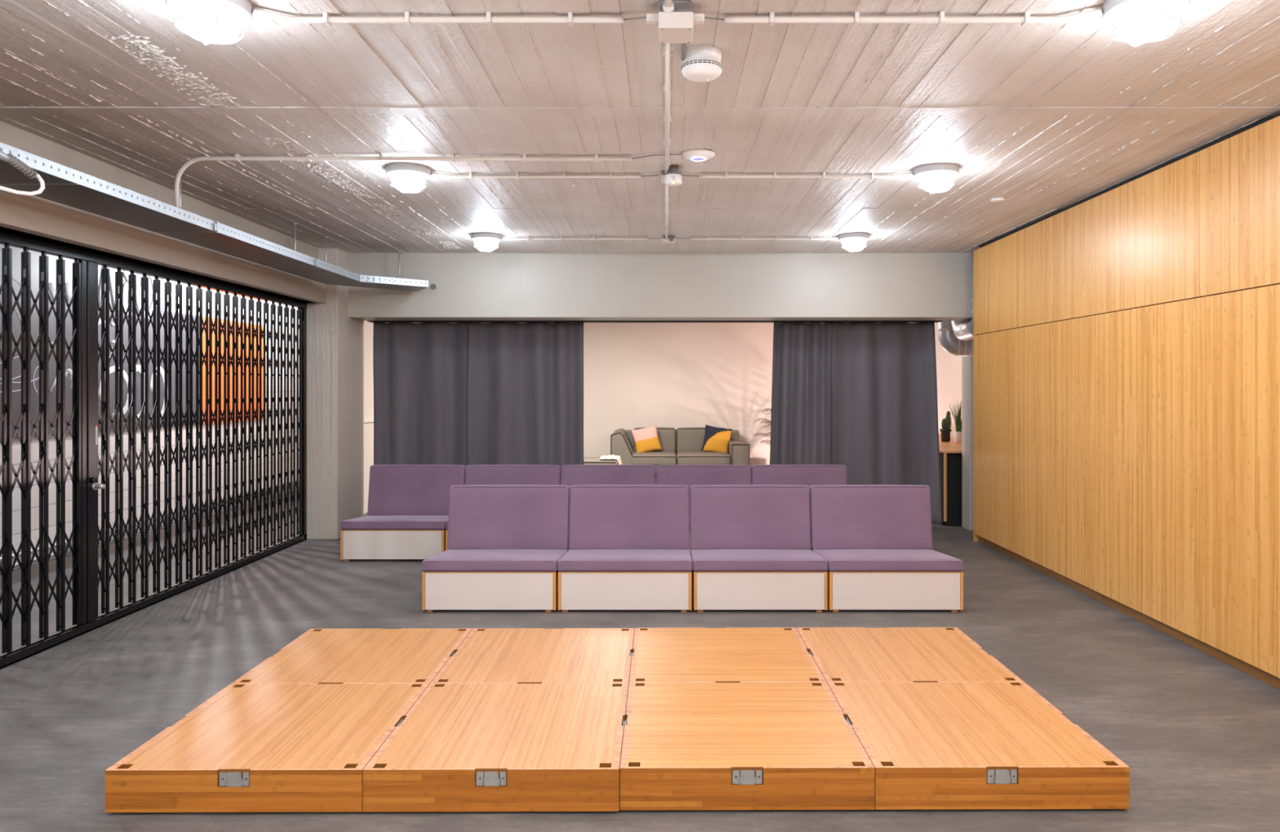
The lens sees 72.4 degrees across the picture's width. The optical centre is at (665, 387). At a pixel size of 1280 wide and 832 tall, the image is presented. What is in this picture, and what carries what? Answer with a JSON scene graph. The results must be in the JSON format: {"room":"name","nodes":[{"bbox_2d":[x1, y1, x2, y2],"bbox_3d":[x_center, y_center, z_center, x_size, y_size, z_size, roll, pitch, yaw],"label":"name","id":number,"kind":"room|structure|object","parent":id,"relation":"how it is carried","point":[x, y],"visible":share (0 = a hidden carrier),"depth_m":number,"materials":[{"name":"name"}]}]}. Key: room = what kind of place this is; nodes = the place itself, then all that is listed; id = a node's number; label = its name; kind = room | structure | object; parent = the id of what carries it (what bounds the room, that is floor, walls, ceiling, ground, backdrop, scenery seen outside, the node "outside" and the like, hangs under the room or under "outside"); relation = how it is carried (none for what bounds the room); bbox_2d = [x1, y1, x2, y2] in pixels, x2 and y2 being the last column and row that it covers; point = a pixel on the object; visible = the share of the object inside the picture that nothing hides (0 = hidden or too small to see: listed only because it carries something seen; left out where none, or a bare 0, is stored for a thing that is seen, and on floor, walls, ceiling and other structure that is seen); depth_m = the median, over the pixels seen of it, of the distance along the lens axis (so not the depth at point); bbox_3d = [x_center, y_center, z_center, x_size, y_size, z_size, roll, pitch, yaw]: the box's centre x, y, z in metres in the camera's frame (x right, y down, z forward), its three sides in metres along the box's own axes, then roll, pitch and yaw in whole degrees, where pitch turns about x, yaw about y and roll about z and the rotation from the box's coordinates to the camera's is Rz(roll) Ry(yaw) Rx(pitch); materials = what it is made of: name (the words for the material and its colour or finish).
{"room":"small event space","nodes":[
{"label":"small event space","id":0,"kind":"room"},
{"bbox_2d":[0,279,297,573],"bbox_3d":[-5.675,0.048,5.200,0.150,3.235,16.800,0,0,0],"label":"wall","id":1,"kind":"structure","parent":0,"point":[16,445],"depth_m":9.69,"materials":[{"name":"paint"}]},
{"bbox_2d":[0,244,74,439],"bbox_3d":[-5.588,-0.495,5.390,0.022,1.880,5.780,0,0,0],"label":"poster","id":2,"kind":"object","parent":1,"relation":"attached to","point":[16,251],"visible":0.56,"depth_m":7.77,"materials":[{"name":"paper"}]},
{"bbox_2d":[97,265,168,432],"bbox_3d":[-5.588,-0.495,9.050,0.022,1.880,1.499,0,0,0],"label":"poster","id":3,"kind":"object","parent":1,"relation":"attached to","point":[112,271],"visible":0.34,"depth_m":9.06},
{"bbox_2d":[0,482,293,566],"bbox_3d":[-5.555,1.475,7.700,0.090,0.140,11.400,0,0,0],"label":"pipe","id":4,"kind":"object","parent":1,"relation":"attached to","point":[239,504],"visible":0.17,"depth_m":8.51,"materials":[{"name":"metal"}]},
{"bbox_2d":[0,490,296,587],"bbox_3d":[-5.560,1.615,5.250,0.080,0.100,16.500,0,0,0],"label":"baseboard","id":5,"kind":"structure","parent":1,"relation":"attached to","point":[16,573],"depth_m":8.90,"materials":[{"name":"grey plastic"}]},
{"bbox_2d":[12,486,296,568],"bbox_3d":[-5.540,1.515,7.700,0.044,0.044,11.400,0,0,0],"label":"pipe","id":6,"kind":"object","parent":1,"relation":"attached to","point":[16,565],"visible":0.24,"depth_m":9.37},
{"bbox_2d":[167,311,195,426],"bbox_3d":[-5.589,-0.205,10.095,0.020,1.300,0.730,0,0,0],"label":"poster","id":7,"kind":"object","parent":1,"relation":"attached to","point":[173,331],"visible":0.29,"depth_m":10.11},
{"bbox_2d":[202,315,263,424],"bbox_3d":[-5.587,-0.205,11.325,0.025,1.300,1.710,0,0,0],"label":"wall panel","id":8,"kind":"object","parent":1,"relation":"attached to","point":[203,317],"visible":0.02,"depth_m":11.20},
{"bbox_2d":[0,120,326,302],"bbox_3d":[-3.905,-1.230,3.180,0.390,0.620,12.760,0,0,0],"label":"beam","id":9,"kind":"structure","parent":0,"point":[34,217],"depth_m":6.20,"materials":[{"name":"concrete"}]},
{"bbox_2d":[364,320,373,513],"bbox_3d":[-4.020,0.048,14.000,0.100,3.235,7.200,0,0,0],"label":"wall","id":10,"kind":"structure","parent":0,"point":[368,326],"depth_m":11.68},
{"bbox_2d":[306,248,364,539],"bbox_3d":[-3.790,0.062,9.976,0.400,3.205,0.848,0,0,0],"label":"column","id":11,"kind":"structure","parent":10,"relation":"attached to","point":[335,340],"depth_m":9.56,"materials":[{"name":"concrete"}]},
{"bbox_2d":[0,0,1279,253],"bbox_3d":[-0.603,-1.615,7.200,10.007,0.210,20.800,0,0,0],"label":"ceiling","id":12,"kind":"structure","parent":0,"point":[1046,119],"depth_m":4.86,"materials":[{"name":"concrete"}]},
{"bbox_2d":[177,168,181,213],"bbox_3d":[-3.425,-1.324,6.100,0.210,0.398,0.032,0,0,0],"label":"hanger","id":13,"kind":"object","parent":12,"relation":"hanging from","point":[180,185],"visible":0.21,"depth_m":6.09,"materials":[{"name":"metal"}]},
{"bbox_2d":[0,142,428,291],"bbox_3d":[-3.036,-1.106,5.650,0.992,0.082,8.300,0,0,0],"label":"cable tray","id":14,"kind":"object","parent":13,"relation":"hanging from","point":[62,188],"visible":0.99,"depth_m":5.65,"materials":[{"name":"metal"}]},
{"bbox_2d":[0,150,44,195],"bbox_3d":[-3.097,-1.013,4.096,0.124,0.176,0.397,0,0,0],"label":"cable bundle","id":15,"kind":"object","parent":14,"relation":"hanging from","point":[11,159],"visible":1,"depth_m":4.16,"materials":[{"name":"grey plastic"}]},
{"bbox_2d":[165,0,252,44],"bbox_3d":[-1.790,-1.440,3.430,0.304,0.169,0.304,0,0,0],"label":"lamp","id":16,"kind":"object","parent":12,"relation":"attached to","point":[211,21],"visible":1,"depth_m":3.37,"materials":[{"name":"paint"}]},
{"bbox_2d":[293,222,297,251],"bbox_3d":[-3.465,-1.324,8.090,0.210,0.398,0.032,0,0,0],"label":"hanger","id":17,"kind":"object","parent":12,"relation":"hanging from","point":[294,224],"visible":0.44,"depth_m":8.08,"materials":[{"name":"metal"}]},
{"bbox_2d":[397,250,400,278],"bbox_3d":[-3.077,-1.324,9.699,0.335,0.398,0.032,0,0,-10],"label":"hanger","id":18,"kind":"object","parent":12,"relation":"hanging from","point":[398,251],"visible":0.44,"depth_m":9.71,"materials":[{"name":"metal"}]},
{"bbox_2d":[174,153,631,207],"bbox_3d":[-1.717,-1.310,5.720,2.993,0.429,0.044,0,0,0],"label":"conduit","id":19,"kind":"object","parent":12,"relation":"attached to","point":[237,157],"visible":0.98,"depth_m":5.71,"materials":[{"name":"plastic"}]},
{"bbox_2d":[385,162,431,193],"bbox_3d":[-1.790,-1.440,6.080,0.304,0.169,0.304,0,0,-11],"label":"lamp","id":20,"kind":"object","parent":12,"relation":"attached to","point":[406,177],"visible":1,"depth_m":5.99,"materials":[{"name":"paint"}]},
{"bbox_2d":[252,8,623,26],"bbox_3d":[-0.912,-1.502,3.558,1.484,0.043,0.099,0,0,-3],"label":"conduit","id":21,"kind":"object","parent":12,"relation":"attached to","point":[326,19],"visible":1,"depth_m":3.55,"materials":[{"name":"plastic"}]},
{"bbox_2d":[471,231,502,252],"bbox_3d":[-1.790,-1.440,8.730,0.304,0.169,0.304,0,0,-23],"label":"lamp","id":22,"kind":"object","parent":12,"relation":"attached to","point":[486,242],"visible":1,"depth_m":8.64,"materials":[{"name":"paint"}]},
{"bbox_2d":[430,172,641,179],"bbox_3d":[-0.912,-1.502,6.199,1.483,0.043,0.091,0,0,-3],"label":"conduit","id":23,"kind":"object","parent":12,"relation":"attached to","point":[470,175],"visible":1,"depth_m":6.19,"materials":[{"name":"plastic"}]},
{"bbox_2d":[502,235,648,240],"bbox_3d":[-0.908,-1.502,8.795,1.477,0.043,0.054,0,0,0],"label":"conduit","id":24,"kind":"object","parent":12,"relation":"attached to","point":[528,237],"visible":1,"depth_m":8.79,"materials":[{"name":"plastic"}]},
{"bbox_2d":[631,153,682,159],"bbox_3d":[-0.038,-1.505,5.672,0.376,0.021,0.043,0,0,9],"label":"cable","id":25,"kind":"object","parent":12,"relation":"attached to","point":[674,153],"visible":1,"depth_m":5.66,"materials":[{"name":"grey plastic"}]},
{"bbox_2d":[663,182,670,239],"bbox_3d":[0.012,-1.502,7.495,0.044,0.044,2.450,0,0,0],"label":"conduit","id":26,"kind":"object","parent":12,"relation":"attached to","point":[666,187],"visible":0.92,"depth_m":7.30,"materials":[{"name":"plastic"}]},
{"bbox_2d":[662,43,672,173],"bbox_3d":[0.012,-1.502,4.875,0.044,0.044,2.430,0,0,0],"label":"conduit","id":27,"kind":"object","parent":12,"relation":"attached to","point":[667,48],"visible":0.97,"depth_m":4.49,"materials":[{"name":"plastic"}]},
{"bbox_2d":[664,0,671,7],"bbox_3d":[0.012,-1.502,2.450,0.044,0.044,1.900,0,0,0],"label":"conduit","id":28,"kind":"object","parent":12,"relation":"attached to","point":[668,3],"visible":1,"depth_m":3.37,"materials":[{"name":"plastic"}]},
{"bbox_2d":[662,235,675,243],"bbox_3d":[0.035,-1.491,8.799,0.124,0.066,0.122,0,0,0],"label":"junction box","id":29,"kind":"object","parent":12,"relation":"attached to","point":[670,239],"visible":1,"depth_m":8.74,"materials":[{"name":"plastic"}]},
{"bbox_2d":[664,164,681,186],"bbox_3d":[0.055,-1.456,6.020,0.120,0.127,0.121,0,0,0],"label":"sensor","id":30,"kind":"object","parent":12,"relation":"attached to","point":[673,178],"visible":1,"depth_m":5.98,"materials":[{"name":"grey plastic"}]},
{"bbox_2d":[646,0,704,43],"bbox_3d":[0.028,-1.464,3.508,0.245,0.119,0.208,0,0,44],"label":"junction box","id":31,"kind":"object","parent":12,"relation":"attached to","point":[675,22],"visible":0.96,"depth_m":3.44,"materials":[{"name":"plastic"}]},
{"bbox_2d":[681,149,715,161],"bbox_3d":[0.215,-1.503,5.680,0.224,0.042,0.224,0,0,0],"label":"wireless access point","id":32,"kind":"object","parent":12,"relation":"attached to","point":[697,155],"visible":1,"depth_m":5.62,"materials":[{"name":"white plastic"}]},
{"bbox_2d":[680,43,722,81],"bbox_3d":[0.165,-1.465,3.847,0.187,0.119,0.433,0,0,0],"label":"smoke detector","id":33,"kind":"object","parent":12,"relation":"attached to","point":[701,63],"visible":0.98,"depth_m":3.90,"materials":[{"name":"white plastic"}]},
{"bbox_2d":[688,235,838,240],"bbox_3d":[0.992,-1.502,8.795,1.503,0.043,0.054,0,0,0],"label":"conduit","id":34,"kind":"object","parent":12,"relation":"attached to","point":[708,238],"visible":1,"depth_m":8.79,"materials":[{"name":"plastic"}]},
{"bbox_2d":[698,172,913,179],"bbox_3d":[0.995,-1.502,6.198,1.509,0.043,0.091,0,0,3],"label":"conduit","id":35,"kind":"object","parent":12,"relation":"attached to","point":[872,175],"visible":1,"depth_m":6.19,"materials":[{"name":"plastic"}]},
{"bbox_2d":[838,231,869,252],"bbox_3d":[1.886,-1.440,8.730,0.304,0.169,0.304,0,0,16],"label":"lamp","id":36,"kind":"object","parent":12,"relation":"attached to","point":[855,241],"visible":1,"depth_m":8.64,"materials":[{"name":"paint"}]},
{"bbox_2d":[724,8,1102,26],"bbox_3d":[0.995,-1.502,3.558,1.510,0.043,0.099,0,0,3],"label":"conduit","id":37,"kind":"object","parent":12,"relation":"attached to","point":[940,19],"visible":1,"depth_m":3.55,"materials":[{"name":"plastic"}]},
{"bbox_2d":[913,163,959,193],"bbox_3d":[1.886,-1.440,6.080,0.304,0.169,0.304,0,0,27],"label":"lamp","id":38,"kind":"object","parent":12,"relation":"attached to","point":[935,177],"visible":1,"depth_m":5.99,"materials":[{"name":"paint"}]},
{"bbox_2d":[937,320,973,355],"bbox_3d":[3.895,-0.957,11.050,0.890,1.115,0.250,0,0,0],"label":"ventilation duct","id":39,"kind":"object","parent":12,"relation":"attached to","point":[948,340],"visible":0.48,"depth_m":10.95,"materials":[{"name":"metal"}]},
{"bbox_2d":[951,251,973,340],"bbox_3d":[3.578,-1.037,10.198,0.242,0.957,1.108,0,0,4],"label":"ventilation duct","id":40,"kind":"object","parent":12,"relation":"attached to","point":[962,330],"visible":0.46,"depth_m":10.06,"materials":[{"name":"metal"}]},
{"bbox_2d":[991,197,1005,202],"bbox_3d":[2.690,-1.514,7.060,0.112,0.018,0.112,0,0,0],"label":"ceiling disc","id":41,"kind":"object","parent":12,"relation":"attached to","point":[997,199],"visible":1,"depth_m":7.04,"materials":[{"name":"white plastic"}]},
{"bbox_2d":[1102,0,1190,46],"bbox_3d":[1.886,-1.440,3.430,0.304,0.169,0.304,0,0,38],"label":"lamp","id":42,"kind":"object","parent":12,"relation":"attached to","point":[1132,21],"visible":1,"depth_m":3.37,"materials":[{"name":"paint"}]},
{"bbox_2d":[0,474,1279,831],"bbox_3d":[-0.600,1.715,7.200,10.200,0.100,20.800,0,0,0],"label":"floor","id":43,"kind":"structure","parent":0,"point":[1197,735],"depth_m":4.91,"materials":[{"name":"concrete"}]},
{"bbox_2d":[0,231,306,669],"bbox_3d":[-3.954,0.372,5.780,0.071,2.585,7.560,0,0,0],"label":"frame","id":44,"kind":"object","parent":43,"relation":"on","point":[6,660],"visible":0.98,"depth_m":6.91,"materials":[{"name":"black paint"}]},
{"bbox_2d":[0,244,86,653],"bbox_3d":[-3.955,0.367,4.963,0.048,2.465,1.944,0,0,0],"label":"gate","id":45,"kind":"object","parent":44,"relation":"attached to","point":[78,416],"visible":1,"depth_m":5.55,"materials":[{"name":"metal"}]},
{"bbox_2d":[86,261,301,622],"bbox_3d":[-3.919,0.367,7.692,0.128,2.465,3.494,0,0,0],"label":"gate","id":46,"kind":"object","parent":44,"relation":"on","point":[92,303],"visible":0.99,"depth_m":7.09,"materials":[{"name":"metal"}]},
{"bbox_2d":[105,683,430,812],"bbox_3d":[-1.682,1.577,3.896,0.997,0.176,0.997,0,0,0],"label":"stage platform","id":47,"kind":"object","parent":43,"relation":"on","point":[248,747],"visible":0.92,"depth_m":3.56,"materials":[{"name":"brown wood"}]},
{"bbox_2d":[231,628,472,684],"bbox_3d":[-1.687,1.577,4.894,0.997,0.176,0.997,0,0,0],"label":"stage platform","id":48,"kind":"object","parent":43,"relation":"on","point":[318,655],"visible":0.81,"depth_m":4.83,"materials":[{"name":"brown wood"}]},
{"bbox_2d":[340,464,465,560],"bbox_3d":[-2.606,1.240,8.818,0.999,0.851,0.971,0,0,0],"label":"module","id":49,"kind":"object","parent":43,"relation":"on","point":[406,517],"visible":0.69,"depth_m":9.04,"materials":[{"name":"purple fabric"}]},
{"bbox_2d":[340,515,448,529],"bbox_3d":[-2.606,1.352,8.737,0.999,0.151,0.808,0,0,0],"label":"seat cushion","id":50,"kind":"object","parent":49,"relation":"on","point":[369,522],"depth_m":8.34,"materials":[{"name":"purple fabric"}]},
{"bbox_2d":[367,464,465,515],"bbox_3d":[-2.606,1.088,9.172,0.998,0.548,0.191,0,0,0],"label":"cushion","id":51,"kind":"object","parent":49,"relation":"on","point":[393,489],"depth_m":9.12,"materials":[{"name":"purple fabric"}]},
{"bbox_2d":[362,682,628,812],"bbox_3d":[-0.682,1.577,3.901,0.997,0.176,0.997,0,0,0],"label":"stage platform","id":52,"kind":"object","parent":43,"relation":"on","point":[544,746],"visible":0.97,"depth_m":3.57,"materials":[{"name":"brown wood"}]},
{"bbox_2d":[422,484,569,612],"bbox_3d":[-1.302,1.240,6.927,0.999,0.851,0.971,0,0,0],"label":"module","id":53,"kind":"object","parent":43,"relation":"on","point":[506,544],"visible":0.89,"depth_m":7.02,"materials":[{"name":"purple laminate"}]},
{"bbox_2d":[422,549,568,571],"bbox_3d":[-1.302,1.352,6.845,0.999,0.151,0.808,0,0,0],"label":"seat cushion","id":54,"kind":"object","parent":53,"relation":"on","point":[449,560],"depth_m":6.46,"materials":[{"name":"purple fabric"}]},
{"bbox_2d":[447,484,569,549],"bbox_3d":[-1.301,1.088,7.280,0.998,0.548,0.191,0,0,0],"label":"cushion","id":55,"kind":"object","parent":53,"relation":"on","point":[481,517],"depth_m":7.22,"materials":[{"name":"purple fabric"}]},
{"bbox_2d":[445,464,560,550],"bbox_3d":[-1.603,1.240,8.816,0.999,0.851,0.971,0,0,0],"label":"module","id":56,"kind":"object","parent":43,"relation":"on","point":[476,474],"visible":0.27,"depth_m":9.14,"materials":[{"name":"purple fabric"}]},
{"bbox_2d":[464,464,560,484],"bbox_3d":[-1.603,1.088,9.169,0.998,0.548,0.191,0,0,0],"label":"cushion","id":57,"kind":"object","parent":56,"relation":"on","point":[476,474],"depth_m":9.14,"materials":[{"name":"purple fabric"}]},
{"bbox_2d":[430,627,634,683],"bbox_3d":[-0.687,1.577,4.899,0.997,0.176,0.997,0,0,0],"label":"stage platform","id":58,"kind":"object","parent":43,"relation":"on","point":[571,655],"visible":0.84,"depth_m":4.81,"materials":[{"name":"brown wood"}]},
{"bbox_2d":[583,457,618,464],"bbox_3d":[-1.400,1.450,15.197,1.200,0.430,0.816,0,0,0],"label":"ottoman","id":59,"kind":"object","parent":43,"relation":"on","point":[587,460],"visible":0.14,"depth_m":14.81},
{"bbox_2d":[599,454,622,464],"bbox_3d":[-0.940,1.282,15.181,0.360,0.175,0.702,0,0,0],"label":"throw blanket","id":60,"kind":"object","parent":59,"relation":"on","point":[618,458],"visible":0.91,"depth_m":15.04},
{"bbox_2d":[560,464,655,486],"bbox_3d":[-0.601,1.240,8.822,0.999,0.851,0.971,0,0,0],"label":"module","id":61,"kind":"object","parent":43,"relation":"on","point":[571,474],"visible":0.24,"depth_m":9.15,"materials":[{"name":"purple fabric"}]},
{"bbox_2d":[557,484,692,612],"bbox_3d":[-0.299,1.240,6.927,0.999,0.851,0.971,0,0,0],"label":"module","id":62,"kind":"object","parent":43,"relation":"on","point":[629,544],"visible":1,"depth_m":7.18,"materials":[{"name":"purple fabric"}]},
{"bbox_2d":[557,549,692,571],"bbox_3d":[-0.299,1.352,6.845,0.999,0.151,0.808,0,0,0],"label":"seat cushion","id":63,"kind":"object","parent":62,"relation":"on","point":[574,560],"depth_m":6.46,"materials":[{"name":"purple fabric"}]},
{"bbox_2d":[568,484,689,549],"bbox_3d":[-0.299,1.088,7.280,0.998,0.548,0.191,0,0,0],"label":"cushion","id":64,"kind":"object","parent":62,"relation":"on","point":[602,517],"depth_m":7.22,"materials":[{"name":"purple fabric"}]},
{"bbox_2d":[610,426,750,474],"bbox_3d":[0.270,1.222,16.654,2.560,0.885,1.352,0,0,0],"label":"sofa","id":65,"kind":"object","parent":43,"relation":"on","point":[680,446],"visible":0.62,"depth_m":16.03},
{"bbox_2d":[631,424,662,452],"bbox_3d":[-0.360,1.000,16.620,0.593,0.582,0.208,0,0,-7],"label":"throw cushion","id":66,"kind":"object","parent":65,"relation":"on","point":[646,439],"visible":0.99,"depth_m":16.56,"materials":[{"name":"yellow fabric"}]},
{"bbox_2d":[631,451,676,466],"bbox_3d":[-0.217,1.345,16.475,0.845,0.230,0.965,0,0,0],"label":"seat cushion","id":67,"kind":"object","parent":65,"relation":"on","point":[650,458],"depth_m":16.00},
{"bbox_2d":[633,426,675,452],"bbox_3d":[-0.207,1.040,16.990,0.825,0.520,0.275,0,0,0],"label":"cushion","id":68,"kind":"object","parent":65,"relation":"on","point":[667,436],"depth_m":16.86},
{"bbox_2d":[676,426,725,452],"bbox_3d":[0.708,1.040,16.990,0.985,0.520,0.275,0,0,0],"label":"cushion","id":69,"kind":"object","parent":65,"relation":"on","point":[689,438],"depth_m":16.86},
{"bbox_2d":[676,451,730,464],"bbox_3d":[0.708,1.345,16.475,0.985,0.230,0.965,0,0,0],"label":"seat cushion","id":70,"kind":"object","parent":65,"relation":"on","point":[682,457],"depth_m":16.00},
{"bbox_2d":[701,424,732,453],"bbox_3d":[0.980,1.005,16.660,0.593,0.584,0.203,0,0,6],"label":"throw cushion","id":71,"kind":"object","parent":65,"relation":"on","point":[716,439],"visible":0.98,"depth_m":16.60,"materials":[{"name":"yellow fabric"}]},
{"bbox_2d":[656,464,751,551],"bbox_3d":[0.403,1.240,8.817,0.999,0.851,0.971,0,0,0],"label":"module","id":72,"kind":"object","parent":43,"relation":"on","point":[689,475],"visible":0.21,"depth_m":9.14,"materials":[{"name":"purple fabric"}]},
{"bbox_2d":[656,464,751,515],"bbox_3d":[0.403,1.088,9.170,0.998,0.548,0.191,0,0,0],"label":"cushion","id":73,"kind":"object","parent":72,"relation":"on","point":[689,475],"depth_m":9.14,"materials":[{"name":"purple fabric"}]},
{"bbox_2d":[629,627,826,682],"bbox_3d":[0.313,1.577,4.912,0.997,0.176,0.997,0,0,0],"label":"stage platform","id":74,"kind":"object","parent":43,"relation":"on","point":[660,655],"visible":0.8,"depth_m":4.84,"materials":[{"name":"brown wood"}]},
{"bbox_2d":[619,681,874,810],"bbox_3d":[0.318,1.577,3.914,0.997,0.176,0.997,0,0,0],"label":"stage platform","id":75,"kind":"object","parent":43,"relation":"on","point":[686,745],"visible":1,"depth_m":3.58,"materials":[{"name":"brown wood"}]},
{"bbox_2d":[689,484,827,612],"bbox_3d":[0.704,1.240,6.929,0.999,0.851,0.971,0,0,0],"label":"module","id":76,"kind":"object","parent":43,"relation":"on","point":[750,544],"visible":0.97,"depth_m":7.18,"materials":[{"name":"purple fabric"}]},
{"bbox_2d":[689,484,810,549],"bbox_3d":[0.704,1.088,7.282,0.998,0.548,0.191,0,0,0],"label":"cushion","id":77,"kind":"object","parent":76,"relation":"on","point":[722,517],"depth_m":7.23,"materials":[{"name":"purple fabric"}]},
{"bbox_2d":[689,549,827,571],"bbox_3d":[0.704,1.352,6.847,0.999,0.151,0.808,0,0,0],"label":"seat cushion","id":78,"kind":"object","parent":76,"relation":"on","point":[703,560],"depth_m":6.46,"materials":[{"name":"purple fabric"}]},
{"bbox_2d":[753,408,771,445],"bbox_3d":[2.386,1.032,16.730,1.460,1.267,1.171,0,0,0],"label":"potted palm","id":79,"kind":"object","parent":43,"relation":"on","point":[766,409],"visible":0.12,"depth_m":16.70,"materials":[{"name":"green plant"}]},
{"bbox_2d":[751,464,846,487],"bbox_3d":[1.405,1.240,8.823,0.999,0.851,0.971,0,0,0],"label":"module","id":80,"kind":"object","parent":43,"relation":"on","point":[809,475],"visible":0.16,"depth_m":9.15,"materials":[{"name":"purple fabric"}]},
{"bbox_2d":[808,484,963,612],"bbox_3d":[1.708,1.240,6.929,0.999,0.851,0.971,0,0,0],"label":"module","id":81,"kind":"object","parent":43,"relation":"on","point":[875,541],"visible":0.89,"depth_m":7.18,"materials":[{"name":"purple fabric"}]},
{"bbox_2d":[808,484,933,549],"bbox_3d":[1.708,1.088,7.283,0.998,0.548,0.191,0,0,0],"label":"cushion","id":82,"kind":"object","parent":81,"relation":"on","point":[842,517],"depth_m":7.23,"materials":[{"name":"purple fabric"}]},
{"bbox_2d":[811,549,963,571],"bbox_3d":[1.708,1.352,6.847,0.999,0.151,0.808,0,0,0],"label":"seat cushion","id":83,"kind":"object","parent":81,"relation":"on","point":[838,560],"depth_m":6.46,"materials":[{"name":"purple fabric"}]},
{"bbox_2d":[796,626,1023,682],"bbox_3d":[1.313,1.577,4.917,0.997,0.176,0.997,0,0,0],"label":"stage platform","id":84,"kind":"object","parent":43,"relation":"on","point":[890,654],"visible":0.72,"depth_m":4.83,"materials":[{"name":"brown wood"}]},
{"bbox_2d":[938,435,961,525],"bbox_3d":[3.825,1.211,12.220,1.030,0.908,3.600,0,0,0],"label":"table","id":85,"kind":"object","parent":43,"relation":"on","point":[950,452],"depth_m":10.48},
{"bbox_2d":[939,410,951,441],"bbox_3d":[3.900,0.542,12.150,0.160,0.430,0.160,0,0,0],"label":"potted cactus","id":86,"kind":"object","parent":85,"relation":"on","point":[945,431],"visible":1,"depth_m":12.13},
{"bbox_2d":[939,428,951,441],"bbox_3d":[3.900,0.668,12.150,0.160,0.178,0.160,0,0,0],"label":"pot","id":87,"kind":"object","parent":85,"relation":"on","point":[945,433],"depth_m":12.10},
{"bbox_2d":[938,435,961,453],"bbox_3d":[3.825,0.771,12.220,1.030,0.028,3.600,0,0,0],"label":"countertop","id":88,"kind":"structure","parent":85,"relation":"on","point":[950,446],"depth_m":11.08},
{"bbox_2d":[949,400,961,443],"bbox_3d":[4.016,0.463,11.942,0.286,0.587,0.218,0,0,-12],"label":"potted grass","id":89,"kind":"object","parent":85,"relation":"on","point":[957,433],"depth_m":11.88,"materials":[{"name":"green plant"}]},
{"bbox_2d":[953,431,961,443],"bbox_3d":[3.995,0.679,11.900,0.128,0.155,0.128,0,0,0],"label":"pot","id":90,"kind":"object","parent":85,"relation":"on","point":[957,434],"depth_m":11.85,"materials":[{"name":"white ceramic"}]},
{"bbox_2d":[826,681,1129,809],"bbox_3d":[1.318,1.577,3.919,0.997,0.176,0.997,0,0,0],"label":"stage platform","id":91,"kind":"object","parent":43,"relation":"on","point":[940,745],"visible":0.89,"depth_m":3.58,"materials":[{"name":"brown wood"}]},
{"bbox_2d":[973,228,1029,565],"bbox_3d":[3.840,0.094,8.793,1.000,3.142,1.345,0,0,0],"label":"tall cabinet","id":92,"kind":"object","parent":43,"relation":"on","point":[999,264],"visible":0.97,"depth_m":8.75,"materials":[{"name":"brown wood"}]},
{"bbox_2d":[1024,197,1100,600],"bbox_3d":[3.840,0.094,7.455,1.000,3.142,1.330,0,0,0],"label":"tall cabinet","id":93,"kind":"object","parent":43,"relation":"on","point":[1060,314],"visible":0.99,"depth_m":7.38,"materials":[{"name":"brown wood"}]},
{"bbox_2d":[1094,151,1206,653],"bbox_3d":[3.840,0.094,6.125,1.000,3.142,1.330,0,0,0],"label":"tall cabinet","id":94,"kind":"object","parent":43,"relation":"on","point":[1147,228],"visible":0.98,"depth_m":6.04,"materials":[{"name":"brown wood"}]},
{"bbox_2d":[1200,115,1279,689],"bbox_3d":[3.840,0.094,4.795,1.000,3.142,1.330,0,0,0],"label":"tall cabinet","id":95,"kind":"object","parent":43,"relation":"on","point":[1240,173],"visible":1,"depth_m":5.07,"materials":[{"name":"brown wood"}]},
{"bbox_2d":[583,322,773,466],"bbox_3d":[0.215,0.072,17.525,8.570,3.185,0.150,0,0,0],"label":"wall","id":96,"kind":"structure","parent":0,"point":[637,375],"depth_m":17.45,"materials":[{"name":"paint"}]},
{"bbox_2d":[934,322,967,437],"bbox_3d":[4.425,0.048,7.150,0.150,3.235,20.700,0,0,0],"label":"wall","id":97,"kind":"structure","parent":0,"point":[948,366],"depth_m":13.47,"materials":[{"name":"paint"}]},
{"bbox_2d":[366,320,942,322],"bbox_3d":[-0.125,-0.790,10.470,6.850,0.016,0.160,0,0,0],"label":"rail","id":98,"kind":"object","parent":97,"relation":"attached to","point":[366,321],"visible":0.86,"depth_m":10.39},
{"bbox_2d":[373,321,583,466],"bbox_3d":[-2.243,0.431,10.533,2.531,2.427,0.149,0,0,0],"label":"curtain","id":99,"kind":"object","parent":98,"relation":"hanging from","point":[502,393],"visible":0.69,"depth_m":10.52,"materials":[{"name":"fabric"}]},
{"bbox_2d":[769,321,942,524],"bbox_3d":[2.273,0.431,10.521,2.085,2.427,0.157,0,0,0],"label":"curtain","id":100,"kind":"object","parent":98,"relation":"hanging from","point":[860,397],"visible":0.73,"depth_m":10.53,"materials":[{"name":"fabric"}]},
{"bbox_2d":[348,252,972,320],"bbox_3d":[0.225,-1.167,10.150,8.250,0.746,0.500,0,0,0],"label":"beam","id":101,"kind":"structure","parent":97,"relation":"attached to","point":[470,286],"depth_m":9.90,"materials":[{"name":"concrete"}]},
{"bbox_2d":[961,355,973,530],"bbox_3d":[3.940,0.647,10.260,0.820,2.035,0.280,0,0,0],"label":"trim","id":102,"kind":"structure","parent":97,"relation":"attached to","point":[967,362],"depth_m":10.19,"materials":[{"name":"paint"}]},
{"bbox_2d":[979,113,1279,248],"bbox_3d":[3.875,-1.502,5.420,0.950,0.075,8.040,0,0,0],"label":"trim","id":103,"kind":"structure","parent":97,"relation":"attached to","point":[1270,117],"depth_m":6.15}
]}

